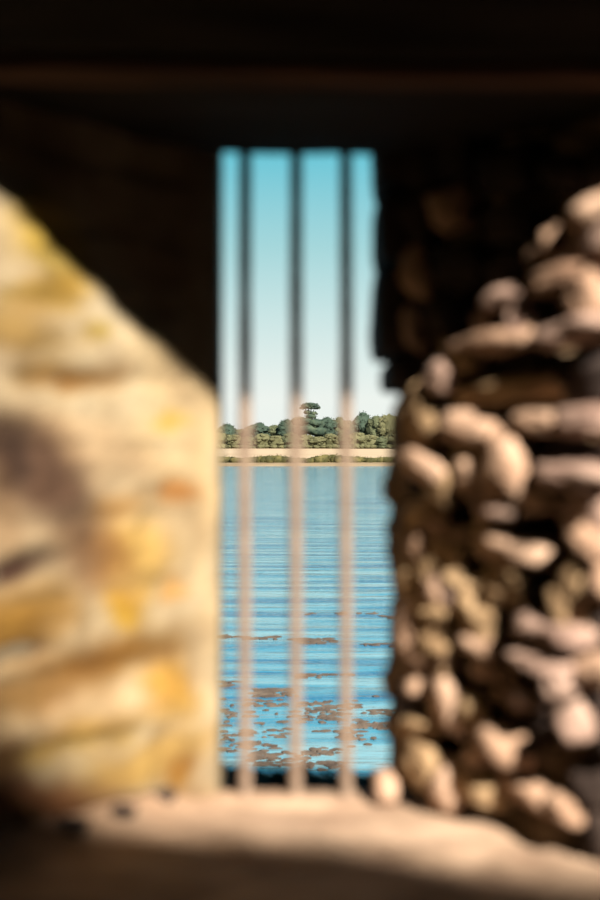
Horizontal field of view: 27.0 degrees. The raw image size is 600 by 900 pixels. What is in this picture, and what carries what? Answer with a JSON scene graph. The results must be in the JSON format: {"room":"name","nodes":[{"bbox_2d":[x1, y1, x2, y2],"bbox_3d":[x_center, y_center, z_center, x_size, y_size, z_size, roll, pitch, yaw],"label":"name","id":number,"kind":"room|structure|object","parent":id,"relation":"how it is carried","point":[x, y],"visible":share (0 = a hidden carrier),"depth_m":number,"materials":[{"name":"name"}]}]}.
{"room":"prison interior","nodes":[
{"label":"prison interior","id":0,"kind":"room"},
{"bbox_2d":[0,98,599,862],"bbox_3d":[0.100,2.610,1.822,8.600,6.780,0.856,0,0,0],"label":"wall","id":1,"kind":"structure","parent":0,"point":[111,240],"depth_m":1.82,"materials":[{"name":"beige stone"}]},
{"bbox_2d":[0,0,599,154],"bbox_3d":[0.000,-0.621,1.812,2.205,0.319,0.889,0,0,0],"label":"ceiling","id":2,"kind":"structure","parent":0,"point":[297,77],"depth_m":1.55,"materials":[{"name":"black wood"}]},
{"label":"outside","id":3,"kind":"structure","parent":0,"visible":0},
{"bbox_3d":[0.000,3.695,9.700,80.000,3.677,15.000,0,0,0],"label":"bank","id":4,"kind":"object","parent":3,"visible":0},
{"bbox_2d":[222,757,279,789],"bbox_3d":[-0.192,1.377,2.614,0.452,1.445,0.467,0,0,0],"label":"shrub","id":5,"kind":"object","parent":4,"relation":"on","point":[230,774],"visible":0.1,"depth_m":2.60,"materials":[{"name":"green plant"}]},
{"bbox_2d":[252,761,358,789],"bbox_3d":[-0.045,1.391,2.667,0.441,1.436,0.434,0,0,0],"label":"shrub","id":6,"kind":"object","parent":4,"relation":"on","point":[280,777],"visible":0.09,"depth_m":2.65,"materials":[{"name":"green plant"}]},
{"bbox_2d":[304,764,387,789],"bbox_3d":[0.093,1.384,2.614,0.401,1.431,0.436,0,0,0],"label":"shrub","id":7,"kind":"object","parent":4,"relation":"on","point":[364,781],"visible":0.09,"depth_m":2.60,"materials":[{"name":"green plant"}]},
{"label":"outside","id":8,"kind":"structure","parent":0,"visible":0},
{"bbox_2d":[223,448,388,462],"bbox_3d":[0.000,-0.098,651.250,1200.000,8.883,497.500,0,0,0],"label":"stubble field","id":9,"kind":"structure","parent":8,"point":[306,453],"depth_m":517.80,"materials":[{"name":"beige plant"}]},
{"bbox_2d":[223,433,226,448],"bbox_3d":[-37.162,-4.288,584.958,10.807,8.294,9.843,0,0,-19],"label":"tree","id":10,"kind":"object","parent":9,"relation":"on","point":[224,434],"visible":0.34,"depth_m":581.97,"materials":[{"name":"green plant"}]},
{"bbox_2d":[223,423,237,434],"bbox_3d":[-35.428,-6.563,599.669,13.366,13.191,14.047,0,0,23],"label":"tree","id":11,"kind":"object","parent":9,"relation":"on","point":[229,429],"visible":0.16,"depth_m":597.52,"materials":[{"name":"green plant"}]},
{"bbox_2d":[223,434,238,448],"bbox_3d":[-31.597,-3.833,585.152,11.629,7.361,11.316,0,0,-29],"label":"tree","id":12,"kind":"object","parent":9,"relation":"on","point":[232,441],"visible":0.82,"depth_m":580.83,"materials":[{"name":"green plant"}]},
{"bbox_2d":[251,437,255,447],"bbox_3d":[-24.827,-3.439,585.172,11.316,6.388,11.017,0,0,11],"label":"tree","id":13,"kind":"object","parent":9,"relation":"on","point":[252,438],"visible":0.26,"depth_m":582.25,"materials":[{"name":"green plant"}]},
{"bbox_2d":[251,422,270,437],"bbox_3d":[-20.648,-6.726,599.864,15.931,13.411,15.984,0,0,-7],"label":"tree","id":14,"kind":"object","parent":9,"relation":"on","point":[258,428],"visible":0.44,"depth_m":594.82,"materials":[{"name":"green plant"}]},
{"bbox_2d":[253,433,269,448],"bbox_3d":[-17.945,-4.059,584.769,9.843,7.755,10.807,0,0,7],"label":"tree","id":15,"kind":"object","parent":9,"relation":"on","point":[260,440],"visible":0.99,"depth_m":581.40,"materials":[{"name":"green plant"}]},
{"bbox_2d":[268,424,277,435],"bbox_3d":[-12.486,-6.310,605.785,16.041,12.636,15.617,0,0,-10],"label":"tree","id":16,"kind":"object","parent":9,"relation":"on","point":[273,431],"visible":0.3,"depth_m":600.51,"materials":[{"name":"green plant"}]},
{"bbox_2d":[267,435,284,448],"bbox_3d":[-10.815,-3.603,585.281,11.629,6.811,11.316,0,0,19],"label":"tree","id":17,"kind":"object","parent":9,"relation":"on","point":[275,442],"visible":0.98,"depth_m":581.12,"materials":[{"name":"green plant"}]},
{"bbox_2d":[277,418,289,435],"bbox_3d":[-5.990,-7.597,598.195,12.320,15.673,11.723,0,0,-1],"label":"tree","id":18,"kind":"object","parent":9,"relation":"on","point":[283,426],"visible":0.33,"depth_m":594.32,"materials":[{"name":"green plant"}]},
{"bbox_2d":[282,432,289,448],"bbox_3d":[-4.349,-4.380,585.106,11.316,8.634,11.017,0,0,-33],"label":"tree","id":19,"kind":"object","parent":9,"relation":"on","point":[286,437],"visible":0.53,"depth_m":581.40,"materials":[{"name":"green plant"}]},
{"bbox_2d":[302,434,313,448],"bbox_3d":[2.063,-3.829,584.951,10.807,7.215,9.843,0,0,-38],"label":"tree","id":20,"kind":"object","parent":9,"relation":"on","point":[305,438],"visible":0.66,"depth_m":581.54,"materials":[{"name":"green plant"}]},
{"bbox_2d":[302,402,326,436],"bbox_3d":[5.614,-11.541,592.203,14.832,22.401,10.738,0,0,0],"label":"tree","id":21,"kind":"object","parent":9,"relation":"on","point":[310,424],"visible":0.94,"depth_m":589.40,"materials":[{"name":"green plant"}]},
{"bbox_2d":[308,436,326,448],"bbox_3d":[8.140,-3.374,585.028,11.316,6.260,11.629,0,0,34],"label":"tree","id":22,"kind":"object","parent":9,"relation":"on","point":[318,442],"visible":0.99,"depth_m":580.97,"materials":[{"name":"green plant"}]},
{"bbox_2d":[316,416,338,436],"bbox_3d":[12.019,-7.982,599.875,14.793,16.321,14.842,0,0,-19],"label":"tree","id":23,"kind":"object","parent":9,"relation":"on","point":[330,425],"visible":0.32,"depth_m":595.55,"materials":[{"name":"green plant"}]},
{"bbox_2d":[324,433,338,448],"bbox_3d":[14.420,-4.059,585.267,10.807,7.755,9.843,0,0,44],"label":"tree","id":24,"kind":"object","parent":9,"relation":"on","point":[331,442],"visible":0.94,"depth_m":581.40,"materials":[{"name":"green plant"}]},
{"bbox_2d":[332,416,339,435],"bbox_3d":[18.599,-8.155,604.982,13.193,17.063,13.551,0,0,24],"label":"tree","id":25,"kind":"object","parent":9,"relation":"on","point":[337,420],"visible":0.21,"depth_m":601.17,"materials":[{"name":"green plant"}]},
{"bbox_2d":[352,432,365,448],"bbox_3d":[26.759,-4.293,584.727,11.629,8.462,11.316,0,0,12],"label":"tree","id":26,"kind":"object","parent":9,"relation":"on","point":[357,441],"visible":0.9,"depth_m":581.26,"materials":[{"name":"green plant"}]},
{"bbox_2d":[352,410,370,432],"bbox_3d":[30.226,-9.443,607.673,13.003,19.723,13.665,0,0,27],"label":"tree","id":27,"kind":"object","parent":9,"relation":"on","point":[359,422],"visible":0.37,"depth_m":603.82,"materials":[{"name":"green plant"}]},
{"bbox_2d":[362,434,377,448],"bbox_3d":[32.027,-3.829,585.096,10.807,7.215,9.843,0,0,-8],"label":"tree","id":28,"kind":"object","parent":9,"relation":"on","point":[370,440],"visible":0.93,"depth_m":581.68,"materials":[{"name":"green plant"}]},
{"bbox_2d":[364,415,379,435],"bbox_3d":[36.383,-8.383,602.901,14.734,17.665,14.345,0,0,-45],"label":"tree","id":29,"kind":"object","parent":9,"relation":"on","point":[370,426],"visible":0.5,"depth_m":598.83,"materials":[{"name":"green plant"}]},
{"bbox_2d":[375,436,387,448],"bbox_3d":[38.412,-3.439,585.169,11.316,6.388,11.017,0,0,31],"label":"tree","id":30,"kind":"object","parent":9,"relation":"on","point":[381,442],"visible":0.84,"depth_m":581.40,"materials":[{"name":"green plant"}]},
{"bbox_2d":[376,413,390,436],"bbox_3d":[43.103,-8.653,599.902,15.168,18.131,13.815,0,0,-14],"label":"tree","id":31,"kind":"object","parent":9,"relation":"on","point":[384,421],"visible":0.41,"depth_m":595.77,"materials":[{"name":"green plant"}]},
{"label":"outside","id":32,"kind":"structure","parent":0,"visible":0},
{"bbox_2d":[223,463,388,465],"bbox_3d":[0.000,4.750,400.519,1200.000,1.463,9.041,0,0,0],"label":"shore","id":33,"kind":"structure","parent":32,"point":[224,464],"depth_m":399.10,"materials":[{"name":"beige sand"}]},
{"bbox_2d":[223,453,388,462],"bbox_3d":[0.174,3.050,404.956,523.169,4.332,4.713,0,0,0],"label":"scrub","id":34,"kind":"object","parent":33,"relation":"on","point":[323,458],"visible":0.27,"depth_m":404.00,"materials":[{"name":"green plant"}]},
{"bbox_3d":[0.050,3.306,1.835,1.600,5.388,0.830,0,0,0],"label":"wall","id":35,"kind":"structure","parent":0,"visible":0},
{"bbox_2d":[0,790,599,899],"bbox_3d":[0.050,0.599,1.725,1.600,0.186,0.660,0,0,0],"label":"window sill","id":36,"kind":"structure","parent":35,"relation":"on","point":[264,844],"depth_m":1.70,"materials":[{"name":"beige stone"}]},
{"bbox_2d":[53,816,90,834],"bbox_3d":[-0.326,0.527,1.756,0.063,0.023,0.031,0,0,0],"label":"stone","id":37,"kind":"object","parent":36,"relation":"on","point":[67,824],"visible":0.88,"depth_m":1.75,"materials":[{"name":"brown stone"}]},
{"bbox_2d":[110,803,136,818],"bbox_3d":[-0.260,0.528,1.826,0.043,0.020,0.032,0,0,0],"label":"stone","id":38,"kind":"object","parent":36,"relation":"on","point":[118,810],"visible":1,"depth_m":1.81,"materials":[{"name":"brown stone"}]},
{"bbox_2d":[153,788,175,802],"bbox_3d":[-0.213,0.528,1.906,0.051,0.023,0.032,0,0,0],"label":"stone","id":39,"kind":"object","parent":36,"relation":"on","point":[168,795],"visible":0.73,"depth_m":1.89,"materials":[{"name":"brown stone"}]},
{"bbox_2d":[238,153,251,796],"bbox_3d":[-0.088,0.041,2.000,0.021,1.082,0.020,0,0,0],"label":"bar","id":40,"kind":"object","parent":36,"relation":"attached to","point":[245,177],"visible":0.98,"depth_m":1.99,"materials":[{"name":"metal"}]},
{"bbox_2d":[289,154,301,795],"bbox_3d":[-0.007,0.041,2.000,0.021,1.082,0.020,0,0,0],"label":"bar","id":41,"kind":"object","parent":36,"relation":"attached to","point":[295,288],"visible":0.94,"depth_m":1.99,"materials":[{"name":"metal"}]},
{"bbox_2d":[339,154,352,797],"bbox_3d":[0.074,0.041,2.000,0.021,1.082,0.020,0,0,0],"label":"bar","id":42,"kind":"object","parent":36,"relation":"attached to","point":[345,190],"visible":0.99,"depth_m":1.99,"materials":[{"name":"metal"}]},
{"bbox_2d":[373,768,399,804],"bbox_3d":[0.136,0.531,1.972,0.043,0.057,0.048,0,0,0],"label":"stone","id":43,"kind":"object","parent":36,"relation":"on","point":[386,782],"visible":1,"depth_m":1.95,"materials":[{"name":"beige stone"}]},
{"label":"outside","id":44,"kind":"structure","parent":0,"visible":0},
{"bbox_2d":[223,466,393,774],"bbox_3d":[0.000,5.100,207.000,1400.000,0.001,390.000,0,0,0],"label":"lake","id":45,"kind":"structure","parent":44,"point":[372,588],"depth_m":42.50,"materials":[{"name":"liquid"}]},
{"bbox_2d":[223,612,388,770],"bbox_3d":[0.445,5.104,29.643,5.648,0.068,19.557,0,0,0],"label":"weed","id":46,"kind":"object","parent":45,"relation":"in","point":[262,692],"visible":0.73,"depth_m":23.59,"materials":[{"name":"brown plant"}]}
]}

